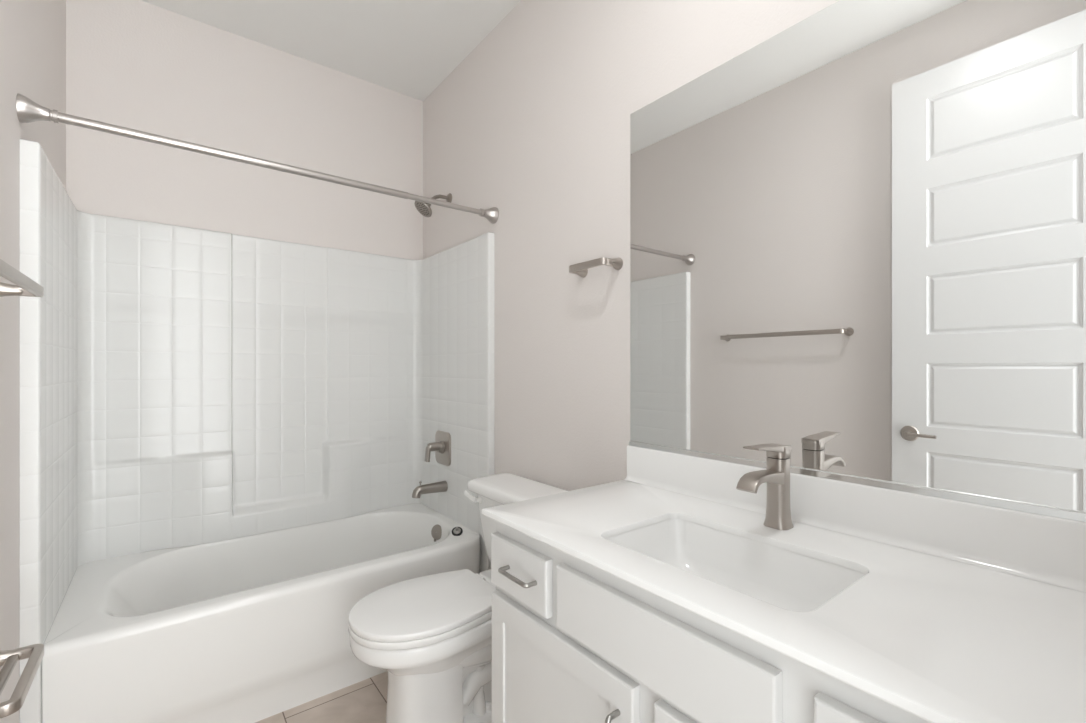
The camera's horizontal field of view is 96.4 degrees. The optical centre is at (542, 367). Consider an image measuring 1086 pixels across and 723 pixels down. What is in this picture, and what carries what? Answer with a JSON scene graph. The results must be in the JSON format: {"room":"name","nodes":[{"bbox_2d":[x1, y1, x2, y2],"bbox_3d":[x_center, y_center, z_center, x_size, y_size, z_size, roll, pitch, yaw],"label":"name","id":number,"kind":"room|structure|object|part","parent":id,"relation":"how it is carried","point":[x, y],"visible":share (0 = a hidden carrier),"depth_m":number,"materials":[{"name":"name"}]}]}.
{"room":"bathroom","nodes":[
{"label":"bathroom","id":0,"kind":"room"},
{"bbox_2d":[0,0,65,722],"bbox_3d":[-1.128,-0.166,0.857,0.100,2.828,2.894,0,0,-38],"label":"wall","id":1,"kind":"structure","parent":0,"point":[32,32],"depth_m":1.29,"materials":[{"name":"white paint"}]},
{"bbox_2d":[0,644,43,717],"bbox_3d":[-1.153,0.673,1.042,0.087,0.042,0.292,0,0,-38],"label":"toilet paper holder","id":2,"kind":"object","parent":1,"relation":"attached to","point":[35,652],"visible":1,"depth_m":1.06,"materials":[{"name":"silver metal"}]},
{"bbox_3d":[-1.243,0.673,1.129,0.052,0.042,0.042,0,0,-38],"label":"post","id":3,"kind":"part","parent":2,"relation":"part of","materials":[{"name":"silver metal"}]},
{"bbox_2d":[0,259,43,296],"bbox_3d":[-1.024,-0.180,0.876,0.086,0.042,0.712,0,0,-38],"label":"towel bar","id":4,"kind":"object","parent":1,"relation":"attached to","point":[25,286],"visible":1,"depth_m":1.05,"materials":[{"name":"silver metal"}]},
{"bbox_3d":[-1.243,-0.180,1.129,0.052,0.042,0.042,0,0,-38],"label":"post","id":5,"kind":"part","parent":4,"relation":"part of","materials":[{"name":"silver metal"}]},
{"bbox_2d":[16,93,498,223],"bbox_3d":[-0.827,-0.707,1.793,1.524,0.074,0.074,0,0,-38],"label":"shower curtain rod","id":6,"kind":"object","parent":1,"relation":"attached to","point":[28,111],"visible":1,"depth_m":1.57,"materials":[{"name":"grey metal"}]},
{"bbox_2d":[66,0,422,259],"bbox_3d":[-1.344,-0.166,2.458,1.524,2.828,0.100,0,0,-38],"label":"wall","id":7,"kind":"structure","parent":0,"point":[139,65],"depth_m":2.30,"materials":[{"name":"white paint"}]},
{"bbox_2d":[255,671,387,722],"bbox_3d":[-0.234,1.273,1.031,1.724,0.050,3.716,0,0,-38],"label":"floor","id":8,"kind":"structure","parent":0,"point":[365,701],"depth_m":1.78,"materials":[{"name":"beige tile"}]},
{"bbox_2d":[19,139,493,722],"bbox_3d":[-1.070,0.310,2.105,1.523,1.875,0.793,0,0,-38],"label":"shower surround","id":9,"kind":"object","parent":8,"relation":"on","point":[180,386],"visible":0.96,"depth_m":2.21,"materials":[{"name":"white tile"}]},
{"bbox_2d":[412,481,447,497],"bbox_3d":[-0.592,0.626,2.524,0.184,0.082,0.058,0,0,-38],"label":"tub spout","id":10,"kind":"object","parent":9,"relation":"attached to","point":[442,486],"visible":1,"depth_m":2.51,"materials":[{"name":"grey metal"}]},
{"bbox_2d":[424,430,450,465],"bbox_3d":[-0.571,0.430,2.565,0.104,0.176,0.168,0,0,-38],"label":"shower valve","id":11,"kind":"object","parent":9,"relation":"attached to","point":[441,446],"visible":1,"depth_m":2.56,"materials":[{"name":"silver metal"}]},
{"bbox_3d":[-0.583,0.444,2.555,0.074,0.098,0.047,0,0,-38],"label":"valve lever","id":12,"kind":"part","parent":11,"relation":"part of","materials":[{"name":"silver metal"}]},
{"bbox_2d":[42,503,479,722],"bbox_3d":[-1.063,1.019,2.102,1.449,0.458,0.753,0,0,-38],"label":"bathtub","id":13,"kind":"object","parent":8,"relation":"on","point":[252,628],"visible":0.87,"depth_m":1.76,"materials":[{"name":"white ceramic"}]},
{"bbox_3d":[-0.538,0.851,2.508,0.060,0.080,0.074,0,0,-38],"label":"overflow plate","id":14,"kind":"part","parent":13,"relation":"part of","materials":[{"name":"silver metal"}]},
{"bbox_2d":[452,527,462,535],"bbox_3d":[-0.406,0.772,2.299,0.051,0.038,0.049,0,0,-38],"label":"drain stopper","id":15,"kind":"object","parent":13,"relation":"on","point":[457,531],"visible":1,"depth_m":2.29,"materials":[{"name":"silver metal"}]},
{"bbox_3d":[-0.406,0.768,2.298,0.034,0.029,0.033,0,0,-38],"label":"stem","id":16,"kind":"part","parent":15,"relation":"part of","materials":[{"name":"grey metal"}]},
{"bbox_2d":[348,473,567,722],"bbox_3d":[-0.302,0.851,1.731,0.741,0.793,0.465,0,0,-38],"label":"toilet","id":17,"kind":"object","parent":8,"relation":"on","point":[431,634],"visible":0.76,"depth_m":1.59,"materials":[{"name":"white ceramic"}]},
{"bbox_3d":[-0.400,0.825,1.655,0.494,0.021,0.388,0,0,-38],"label":"seat","id":18,"kind":"part","parent":17,"relation":"part of","materials":[{"name":"white plastic"}]},
{"bbox_3d":[-0.401,0.801,1.655,0.489,0.022,0.386,0,0,-38],"label":"lid","id":19,"kind":"part","parent":17,"relation":"part of","materials":[{"name":"white plastic"}]},
{"bbox_3d":[-0.279,0.527,1.976,0.046,0.044,0.091,0,0,-38],"label":"flush lever","id":20,"kind":"part","parent":17,"relation":"part of","materials":[{"name":"white plastic"}]},
{"bbox_3d":[-0.088,0.655,1.898,0.196,0.325,0.400,0,0,-38],"label":"tank","id":21,"kind":"part","parent":17,"relation":"part of","materials":[{"name":"white ceramic"}]},
{"bbox_3d":[-0.100,0.477,1.889,0.228,0.045,0.465,0,0,-38],"label":"tank lid","id":22,"kind":"part","parent":17,"relation":"part of","materials":[{"name":"white ceramic"}]},
{"bbox_2d":[491,521,930,722],"bbox_3d":[0.380,0.814,0.995,0.567,0.868,1.045,0,0,-38],"label":"vanity cabinet","id":23,"kind":"object","parent":8,"relation":"on","point":[574,641],"visible":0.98,"depth_m":0.89,"materials":[{"name":"white paint"}]},
{"bbox_3d":[-0.063,0.486,1.129,0.034,0.010,0.120,0,0,-38],"label":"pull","id":24,"kind":"part","parent":23,"relation":"part of","materials":[{"name":"grey metal"}]},
{"bbox_3d":[-0.057,0.490,1.164,0.020,0.128,0.229,0,0,-38],"label":"drawer","id":25,"kind":"part","parent":23,"relation":"part of","materials":[{"name":"white paint"}]},
{"bbox_3d":[0.021,0.853,1.064,0.020,0.554,0.478,0,0,-38],"label":"door","id":26,"kind":"part","parent":23,"relation":"part of","materials":[{"name":"white paint"}]},
{"bbox_3d":[0.126,0.686,0.886,0.034,0.110,0.010,0,0,-38],"label":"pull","id":27,"kind":"part","parent":23,"relation":"part of","materials":[{"name":"grey metal"}]},
{"bbox_3d":[0.351,0.853,0.640,0.020,0.554,0.503,0,0,-38],"label":"door","id":28,"kind":"part","parent":23,"relation":"part of","materials":[{"name":"white paint"}]},
{"bbox_2d":[482,445,1085,722],"bbox_3d":[0.389,0.318,1.009,0.563,0.125,1.059,0,0,-38],"label":"countertop","id":29,"kind":"structure","parent":23,"relation":"on","point":[960,611],"depth_m":0.82,"materials":[{"name":"white stone"}]},
{"bbox_2d":[605,519,864,611],"bbox_3d":[0.359,0.445,0.974,0.320,0.128,0.480,0,0,-38],"label":"sink","id":30,"kind":"object","parent":29,"relation":"in","point":[782,578],"visible":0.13,"depth_m":1.08,"materials":[{"name":"white ceramic"}]},
{"bbox_2d":[736,443,792,529],"bbox_3d":[0.496,0.268,1.083,0.171,0.192,0.055,0,0,-38],"label":"faucet","id":31,"kind":"object","parent":29,"relation":"on","point":[776,474],"visible":1,"depth_m":1.09,"materials":[{"name":"silver metal"}]},
{"bbox_3d":[0.484,0.249,1.073,0.139,0.034,0.044,0,0,-38],"label":"spout","id":32,"kind":"part","parent":31,"relation":"part of","materials":[{"name":"silver metal"}]},
{"bbox_3d":[0.504,0.189,1.089,0.144,0.034,0.044,0,0,-38],"label":"lever","id":33,"kind":"part","parent":31,"relation":"part of","materials":[{"name":"silver metal"}]},
{"bbox_3d":[0.431,0.490,0.537,0.020,0.128,0.243,0,0,-38],"label":"drawer","id":34,"kind":"part","parent":23,"relation":"part of","materials":[{"name":"white paint"}]},
{"bbox_2d":[141,0,520,100],"bbox_3d":[-0.487,-1.606,1.356,1.724,0.050,2.894,0,0,-38],"label":"ceiling","id":35,"kind":"structure","parent":0,"point":[406,47],"depth_m":2.28,"materials":[{"name":"white paint"}]},
{"bbox_2d":[423,0,838,490],"bbox_3d":[0.154,-0.166,1.854,0.100,2.828,2.894,0,0,-38],"label":"wall","id":36,"kind":"structure","parent":0,"point":[532,125],"depth_m":1.87,"materials":[{"name":"white paint"}]},
{"bbox_2d":[415,193,451,216],"bbox_3d":[-0.576,-0.861,2.552,0.196,0.151,0.106,0,0,-38],"label":"shower","id":37,"kind":"object","parent":36,"relation":"attached to","point":[423,208],"visible":0.94,"depth_m":2.53,"materials":[{"name":"grey metal"}]},
{"bbox_3d":[-0.553,-0.887,2.574,0.127,0.066,0.020,0,0,-41],"label":"shower arm","id":38,"kind":"part","parent":37,"relation":"part of","materials":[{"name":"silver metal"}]},
{"bbox_2d":[569,257,622,277],"bbox_3d":[0.172,-0.350,1.687,0.078,0.042,0.214,0,0,-38],"label":"towel bar","id":39,"kind":"object","parent":36,"relation":"attached to","point":[581,269],"visible":1,"depth_m":1.63,"materials":[{"name":"silver metal"}]},
{"bbox_3d":[0.129,-0.350,1.763,0.052,0.042,0.042,0,0,-38],"label":"post","id":40,"kind":"part","parent":39,"relation":"part of","materials":[{"name":"silver metal"}]},
{"bbox_3d":[0.157,-0.350,1.676,0.042,0.024,0.185,0,0,-38],"label":"rail","id":41,"kind":"part","parent":39,"relation":"part of","materials":[{"name":"silver metal"}]},
{"bbox_3d":[0.235,-0.350,1.627,0.052,0.042,0.042,0,0,-38],"label":"post","id":42,"kind":"part","parent":39,"relation":"part of","materials":[{"name":"silver metal"}]},
{"bbox_2d":[624,445,1085,592],"bbox_3d":[0.600,0.310,1.170,0.033,0.110,1.055,0,0,-38],"label":"backsplash","id":43,"kind":"structure","parent":36,"relation":"attached to","point":[1038,547],"depth_m":0.98,"materials":[{"name":"white stone"}]},
{"bbox_2d":[629,0,1085,521],"bbox_3d":[0.609,-0.288,1.178,0.012,1.085,1.051,0,0,-38],"label":"wall mirror","id":44,"kind":"object","parent":36,"relation":"attached to","point":[858,235],"visible":1,"depth_m":1.03,"materials":[{"name":"clear mirror"}]}
]}

